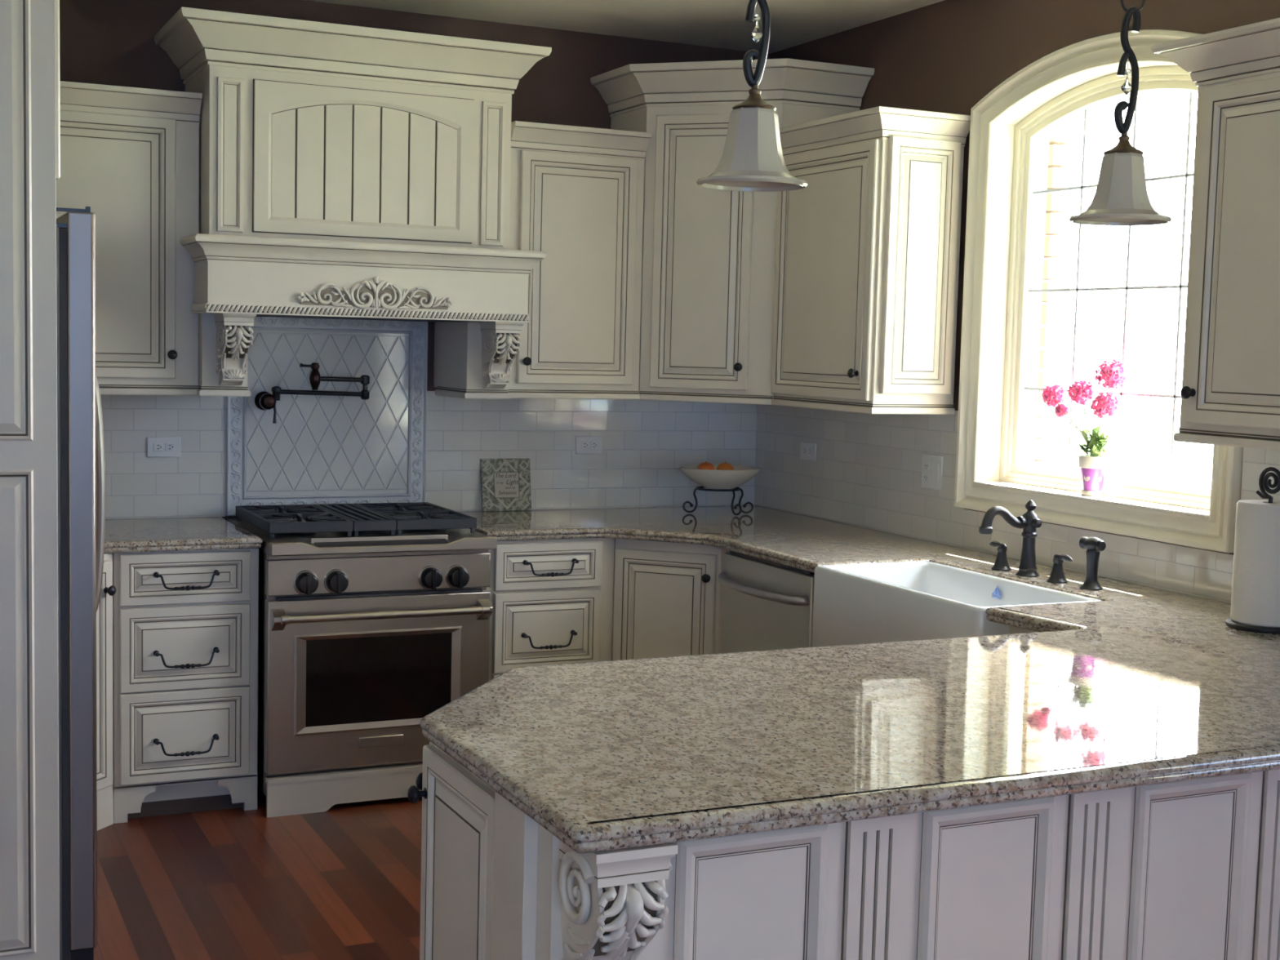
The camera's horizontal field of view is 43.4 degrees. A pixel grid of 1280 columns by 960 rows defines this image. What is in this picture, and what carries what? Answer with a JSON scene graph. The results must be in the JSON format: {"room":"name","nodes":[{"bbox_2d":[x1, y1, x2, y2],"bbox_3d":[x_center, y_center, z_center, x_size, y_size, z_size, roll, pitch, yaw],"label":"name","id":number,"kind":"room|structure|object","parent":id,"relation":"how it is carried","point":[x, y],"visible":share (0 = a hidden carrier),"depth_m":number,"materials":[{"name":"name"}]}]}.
{"room":"kitchen","nodes":[
{"label":"kitchen","id":0,"kind":"room"},
{"bbox_2d":[93,786,422,959],"bbox_3d":[-0.371,1.482,1.332,6.210,0.050,9.310,-1,5,-25],"label":"floor","id":1,"kind":"structure","parent":0,"point":[343,882],"depth_m":4.62,"materials":[{"name":"brown wood"}]},
{"bbox_2d":[0,0,60,959],"bbox_3d":[-1.831,-0.180,3.985,0.668,2.740,0.981,-1,5,-25],"label":"enclosure","id":2,"kind":"object","parent":1,"relation":"on","point":[30,85],"visible":1,"depth_m":3.67,"materials":[{"name":"beige paint"}]},
{"bbox_2d":[56,206,105,959],"bbox_3d":[-1.751,0.260,4.059,0.764,1.856,0.910,-1,5,-25],"label":"refrigerator","id":3,"kind":"object","parent":1,"relation":"on","point":[81,460],"visible":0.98,"depth_m":3.77,"materials":[{"name":"grey metal"}]},
{"bbox_2d":[96,552,115,830],"bbox_3d":[-2.147,0.661,5.015,0.942,0.875,0.990,-1,5,-25],"label":"base cabinet","id":4,"kind":"object","parent":1,"relation":"on","point":[104,613],"visible":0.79,"depth_m":5.05,"materials":[{"name":"beige paint"}]},
{"bbox_2d":[103,516,262,553],"bbox_3d":[-1.931,0.202,5.079,1.408,0.038,1.006,-1,5,-25],"label":"countertop","id":5,"kind":"structure","parent":4,"relation":"on","point":[197,533],"depth_m":5.24,"materials":[{"name":"grey stone"}]},
{"bbox_2d":[112,548,258,823],"bbox_3d":[-1.583,0.638,5.461,0.456,0.875,0.662,-1,5,-25],"label":"base cabinet","id":6,"kind":"object","parent":1,"relation":"on","point":[185,623],"visible":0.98,"depth_m":5.20,"materials":[{"name":"beige paint"}]},
{"bbox_2d":[226,502,497,817],"bbox_3d":[-0.998,0.594,5.672,0.762,0.957,0.772,-1,5,-25],"label":"gas range","id":7,"kind":"object","parent":1,"relation":"on","point":[374,618],"visible":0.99,"depth_m":5.37,"materials":[{"name":"silver metal"}]},
{"bbox_2d":[486,537,614,680],"bbox_3d":[-0.443,0.622,5.997,0.496,0.875,0.662,-1,5,-25],"label":"base cabinet","id":8,"kind":"object","parent":1,"relation":"on","point":[552,600],"visible":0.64,"depth_m":5.71,"materials":[{"name":"beige paint"}]},
{"bbox_2d":[611,538,729,660],"bbox_3d":[0.247,0.624,6.180,0.919,0.875,0.926,-1,5,-25],"label":"base cabinet","id":9,"kind":"object","parent":1,"relation":"on","point":[668,596],"visible":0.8,"depth_m":5.75,"materials":[{"name":"beige paint"}]},
{"bbox_2d":[717,551,814,653],"bbox_3d":[0.649,0.694,5.523,0.657,0.868,0.594,-1,5,-25],"label":"dishwasher","id":10,"kind":"object","parent":1,"relation":"on","point":[767,605],"visible":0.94,"depth_m":5.38,"materials":[{"name":"silver metal"}]},
{"bbox_2d":[407,742,1279,959],"bbox_3d":[0.784,0.888,3.212,2.480,0.876,1.040,-1,5,-25],"label":"base cabinet","id":11,"kind":"object","parent":1,"relation":"on","point":[1185,869],"visible":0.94,"depth_m":2.66,"materials":[{"name":"beige paint"}]},
{"bbox_2d":[420,505,1279,853],"bbox_3d":[0.198,0.308,4.475,2.474,0.038,3.922,-1,5,-25],"label":"countertop","id":12,"kind":"structure","parent":11,"relation":"on","point":[1138,685],"depth_m":2.94,"materials":[{"name":"grey stone"}]},
{"bbox_2d":[480,458,531,511],"bbox_3d":[-0.520,0.019,6.251,0.202,0.203,0.041,-1,5,-25],"label":"plaque","id":13,"kind":"object","parent":12,"relation":"on","point":[505,483],"visible":1,"depth_m":6.25,"materials":[{"name":"grey ceramic"}]},
{"bbox_2d":[682,485,753,515],"bbox_3d":[0.313,0.080,6.353,0.241,0.102,0.175,4,5,25],"label":"stand","id":14,"kind":"object","parent":12,"relation":"on","point":[700,488],"visible":0.98,"depth_m":6.33,"materials":[{"name":"black metal"}]},
{"bbox_2d":[680,465,760,488],"bbox_3d":[0.317,-0.010,6.351,0.339,0.079,0.255,-1,5,-25],"label":"fruit bowl","id":15,"kind":"object","parent":14,"relation":"on","point":[708,478],"visible":0.93,"depth_m":6.27,"materials":[{"name":"beige ceramic"}]},
{"bbox_2d":[697,461,714,470],"bbox_3d":[0.259,-0.037,6.332,0.072,0.074,0.072,-1,5,-25],"label":"orange","id":16,"kind":"object","parent":15,"relation":"in","point":[704,465],"visible":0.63,"depth_m":6.31,"materials":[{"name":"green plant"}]},
{"bbox_2d":[716,462,733,470],"bbox_3d":[0.337,-0.035,6.369,0.072,0.074,0.072,-1,5,-25],"label":"orange","id":17,"kind":"object","parent":15,"relation":"in","point":[723,466],"visible":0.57,"depth_m":6.34,"materials":[{"name":"orange food"}]},
{"bbox_2d":[811,560,1100,647],"bbox_3d":[0.899,0.427,4.681,0.430,0.264,0.838,-1,5,-25],"label":"farmhouse sink","id":18,"kind":"object","parent":12,"relation":"in","point":[857,603],"visible":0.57,"depth_m":4.72,"materials":[{"name":"white ceramic"}]},
{"bbox_2d":[989,541,1011,570],"bbox_3d":[1.107,0.231,4.934,0.059,0.084,0.086,2,5,1],"label":"handle","id":19,"kind":"object","parent":12,"relation":"on","point":[1001,563],"visible":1,"depth_m":4.91,"materials":[{"name":"brown metal"}]},
{"bbox_2d":[978,499,1041,577],"bbox_3d":[1.097,0.173,4.767,0.216,0.228,0.077,-1,5,-25],"label":"kitchen faucet","id":20,"kind":"object","parent":12,"relation":"on","point":[1029,522],"visible":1,"depth_m":4.78,"materials":[{"name":"brown metal"}]},
{"bbox_2d":[1046,554,1072,583],"bbox_3d":[1.217,0.256,4.673,0.059,0.084,0.086,2,5,1],"label":"handle","id":21,"kind":"object","parent":12,"relation":"on","point":[1057,575],"visible":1,"depth_m":4.67,"materials":[{"name":"brown metal"}]},
{"bbox_2d":[1079,536,1106,590],"bbox_3d":[1.283,0.235,4.569,0.064,0.148,0.080,-1,5,-25],"label":"sprayer","id":22,"kind":"object","parent":12,"relation":"on","point":[1094,546],"visible":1,"depth_m":4.55,"materials":[{"name":"brown metal"}]},
{"bbox_2d":[1225,466,1279,634],"bbox_3d":[1.546,0.167,3.962,0.176,0.398,0.176,-1,5,-25],"label":"paper towel holder","id":23,"kind":"object","parent":12,"relation":"on","point":[1264,483],"visible":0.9,"depth_m":3.94,"materials":[{"name":"black metal"}]},
{"bbox_2d":[1230,499,1279,626],"bbox_3d":[1.545,0.203,3.965,0.155,0.296,0.155,-1,5,-25],"label":"paper towel roll","id":24,"kind":"object","parent":23,"relation":"on","point":[1255,583],"visible":1,"depth_m":3.91,"materials":[{"name":"grey paper"}]},
{"bbox_2d":[1008,625,1036,634],"bbox_3d":[1.075,0.773,4.670,0.653,0.875,1.300,-1,5,-25],"label":"base cabinet","id":25,"kind":"object","parent":1,"relation":"on","point":[1013,629],"visible":0.02,"depth_m":4.20,"materials":[{"name":"beige paint"}]},
{"bbox_2d":[59,0,769,519],"bbox_3d":[-1.092,-0.331,6.089,4.100,2.825,0.190,-1,5,-25],"label":"wall","id":26,"kind":"structure","parent":0,"point":[112,42],"depth_m":5.94,"materials":[{"name":"brown paint"}]},
{"bbox_2d":[56,80,202,395],"bbox_3d":[-1.825,-0.788,5.365,0.648,0.995,0.380,-1,5,-25],"label":"upper cabinet","id":27,"kind":"object","parent":26,"relation":"attached to","point":[130,155],"visible":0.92,"depth_m":5.28,"materials":[{"name":"beige paint"}]},
{"bbox_2d":[100,394,226,519],"bbox_3d":[-2.135,-0.090,5.508,1.412,0.462,0.010,-1,5,-25],"label":"tile backsplash","id":28,"kind":"structure","parent":26,"relation":"attached to","point":[191,484],"depth_m":5.71,"materials":[{"name":"white tile"}]},
{"bbox_2d":[146,436,180,457],"bbox_3d":[-1.688,-0.117,5.706,0.116,0.072,0.008,-1,5,-25],"label":"outlet plate","id":29,"kind":"object","parent":28,"relation":"attached to","point":[157,446],"visible":1,"depth_m":5.70,"materials":[{"name":"white plastic"}]},
{"bbox_2d":[153,443,163,451],"bbox_3d":[-1.705,-0.117,5.695,0.032,0.028,0.003,-1,5,-25],"label":"receptacle","id":30,"kind":"object","parent":29,"relation":"attached to","point":[157,446],"depth_m":5.69,"materials":[{"name":"grey plastic"}]},
{"bbox_2d":[164,443,174,450],"bbox_3d":[-1.669,-0.117,5.713,0.032,0.028,0.003,-1,5,-25],"label":"receptacle","id":31,"kind":"object","parent":29,"relation":"attached to","point":[168,446],"depth_m":5.71,"materials":[{"name":"grey plastic"}]},
{"bbox_2d":[225,316,427,515],"bbox_3d":[-1.150,-0.247,5.951,0.749,0.745,0.022,-1,5,-25],"label":"backsplash","id":32,"kind":"structure","parent":26,"relation":"attached to","point":[320,449],"depth_m":5.95,"materials":[{"name":"white tile"}]},
{"bbox_2d":[254,362,369,423],"bbox_3d":[-1.187,-0.316,5.834,0.411,0.222,0.109,0,5,-13],"label":"pot filler","id":33,"kind":"object","parent":32,"relation":"attached to","point":[264,400],"visible":1,"depth_m":5.82,"materials":[{"name":"brown metal"}]},
{"bbox_2d":[154,7,551,399],"bbox_3d":[-0.997,-0.905,5.605,1.253,1.230,0.638,-1,5,-25],"label":"range hood","id":34,"kind":"object","parent":26,"relation":"attached to","point":[346,171],"visible":1,"depth_m":5.40,"materials":[{"name":"beige paint"}]},
{"bbox_2d":[507,120,651,399],"bbox_3d":[-0.294,-0.809,6.085,0.540,0.995,0.380,-1,5,-25],"label":"upper cabinet","id":35,"kind":"object","parent":26,"relation":"attached to","point":[576,193],"visible":0.91,"depth_m":5.95,"materials":[{"name":"beige paint"}]},
{"bbox_2d":[425,391,757,511],"bbox_3d":[-0.167,-0.117,6.434,1.437,0.462,0.010,-1,5,-25],"label":"tile backsplash","id":36,"kind":"structure","parent":26,"relation":"attached to","point":[646,443],"depth_m":6.42,"materials":[{"name":"white tile"}]},
{"bbox_2d":[575,435,602,453],"bbox_3d":[-0.202,-0.139,6.405,0.116,0.072,0.008,-1,5,-25],"label":"outlet plate","id":37,"kind":"object","parent":36,"relation":"attached to","point":[584,444],"visible":1,"depth_m":6.40,"materials":[{"name":"white plastic"}]},
{"bbox_2d":[581,441,588,448],"bbox_3d":[-0.219,-0.138,6.394,0.032,0.028,0.003,-1,5,-25],"label":"receptacle","id":38,"kind":"object","parent":37,"relation":"attached to","point":[584,445],"depth_m":6.39,"materials":[{"name":"grey plastic"}]},
{"bbox_2d":[590,441,597,448],"bbox_3d":[-0.183,-0.139,6.411,0.032,0.028,0.003,-1,5,-25],"label":"receptacle","id":39,"kind":"object","parent":37,"relation":"attached to","point":[593,445],"depth_m":6.41,"materials":[{"name":"grey plastic"}]},
{"bbox_2d":[590,57,874,404],"bbox_3d":[0.317,-0.921,6.138,0.792,1.240,0.792,-1,5,-25],"label":"upper cabinet","id":40,"kind":"object","parent":26,"relation":"attached to","point":[708,258],"visible":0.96,"depth_m":5.97,"materials":[{"name":"beige paint"}]},
{"bbox_2d":[306,0,944,53],"bbox_3d":[-0.163,-1.363,1.205,6.550,0.100,9.600,-1,5,-25],"label":"ceiling","id":41,"kind":"structure","parent":0,"point":[719,24],"depth_m":5.90,"materials":[{"name":"beige paint"}]},
{"bbox_2d":[696,0,807,191],"bbox_3d":[0.204,-0.966,2.726,0.191,0.927,0.191,1,5,-5],"label":"pendant light","id":42,"kind":"object","parent":41,"relation":"hanging from","point":[752,159],"visible":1,"depth_m":2.73,"materials":[{"name":"white glass"}]},
{"bbox_2d":[1069,0,1172,226],"bbox_3d":[0.941,-0.969,3.073,0.191,0.943,0.191,1,5,-5],"label":"pendant light","id":43,"kind":"object","parent":41,"relation":"hanging from","point":[1121,197],"visible":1,"depth_m":3.08,"materials":[{"name":"white glass"}]},
{"bbox_2d":[757,0,1279,603],"bbox_3d":[2.561,0.035,2.575,0.190,2.775,9.310,-1,5,-25],"label":"wall","id":44,"kind":"structure","parent":0,"point":[946,56],"depth_m":5.41,"materials":[{"name":"brown paint"}]},
{"bbox_2d":[771,106,970,414],"bbox_3d":[0.779,-0.743,5.635,0.380,0.995,0.715,-1,5,-25],"label":"upper cabinet","id":45,"kind":"object","parent":44,"relation":"attached to","point":[867,270],"visible":0.98,"depth_m":5.40,"materials":[{"name":"beige paint"}]},
{"bbox_2d":[754,404,1279,603],"bbox_3d":[1.320,0.044,4.978,0.010,0.462,3.904,-1,5,-25],"label":"tile backsplash","id":46,"kind":"structure","parent":44,"relation":"attached to","point":[866,472],"depth_m":5.72,"materials":[{"name":"white tile"}]},
{"bbox_2d":[800,441,816,462],"bbox_3d":[0.663,-0.113,6.349,0.008,0.072,0.116,-1,5,-25],"label":"outlet plate","id":47,"kind":"object","parent":46,"relation":"attached to","point":[807,450],"visible":1,"depth_m":6.34,"materials":[{"name":"white plastic"}]},
{"bbox_2d":[802,447,807,454],"bbox_3d":[0.652,-0.114,6.366,0.003,0.028,0.032,-1,5,-25],"label":"receptacle","id":48,"kind":"object","parent":47,"relation":"attached to","point":[804,449],"depth_m":6.36,"materials":[{"name":"grey plastic"}]},
{"bbox_2d":[807,448,812,455],"bbox_3d":[0.669,-0.111,6.330,0.003,0.028,0.032,-1,5,-25],"label":"receptacle","id":49,"kind":"object","parent":47,"relation":"attached to","point":[809,450],"depth_m":6.33,"materials":[{"name":"grey plastic"}]},
{"bbox_2d":[920,453,942,490],"bbox_3d":[1.015,-0.027,5.601,0.009,0.118,0.118,-1,5,-25],"label":"outlet plate","id":50,"kind":"object","parent":46,"relation":"attached to","point":[932,465],"visible":1,"depth_m":5.60,"materials":[{"name":"white plastic"}]},
{"bbox_2d":[923,472,928,482],"bbox_3d":[1.001,-0.010,5.627,0.003,0.032,0.028,-1,5,-25],"label":"receptacle","id":51,"kind":"object","parent":50,"relation":"attached to","point":[926,475],"depth_m":5.63,"materials":[{"name":"grey plastic"}]},
{"bbox_2d":[924,461,928,471],"bbox_3d":[1.002,-0.050,5.624,0.003,0.032,0.028,-1,5,-25],"label":"receptacle","id":52,"kind":"object","parent":50,"relation":"attached to","point":[926,463],"depth_m":5.62,"materials":[{"name":"grey plastic"}]},
{"bbox_2d":[1034,123,1077,466],"bbox_3d":[1.595,-0.475,4.961,0.095,1.340,1.600,-1,5,-25],"label":"column","id":53,"kind":"structure","parent":44,"relation":"attached to","point":[1061,156],"depth_m":5.37,"materials":[{"name":"beige"}]},
{"bbox_2d":[954,29,1243,553],"bbox_3d":[1.441,-0.588,4.877,0.222,1.466,1.226,-1,5,-25],"label":"window","id":54,"kind":"structure","parent":44,"relation":"in","point":[1012,126],"depth_m":5.25,"materials":[{"name":"beige paint"}]},
{"bbox_2d":[1042,359,1125,496],"bbox_3d":[1.367,-0.167,4.983,0.119,0.418,0.331,-1,5,-25],"label":"potted flowers","id":55,"kind":"object","parent":54,"relation":"on","point":[1092,466],"visible":1,"depth_m":4.90,"materials":[{"name":"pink plant"}]},
{"bbox_2d":[1151,17,1279,450],"bbox_3d":[1.724,-0.544,3.600,0.408,0.990,1.265,-1,5,-25],"label":"upper cabinet","id":56,"kind":"object","parent":44,"relation":"attached to","point":[1230,390],"visible":1,"depth_m":3.88,"materials":[{"name":"beige paint"}]},
{"label":"outside","id":57,"kind":"structure","parent":0,"visible":0},
{"bbox_2d":[1035,410,1213,484],"bbox_3d":[27.794,1.083,19.732,59.550,0.100,80.000,-1,5,-25],"label":"ground","id":58,"kind":"structure","parent":57,"point":[1145,451],"depth_m":34.70,"materials":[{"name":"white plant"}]},
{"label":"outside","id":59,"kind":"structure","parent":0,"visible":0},
{"bbox_2d":[1066,406,1180,422],"bbox_3d":[28.093,0.093,30.876,4.500,0.009,100.000,-1,5,-25],"label":"road","id":60,"kind":"structure","parent":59,"point":[1133,415],"depth_m":54.53,"materials":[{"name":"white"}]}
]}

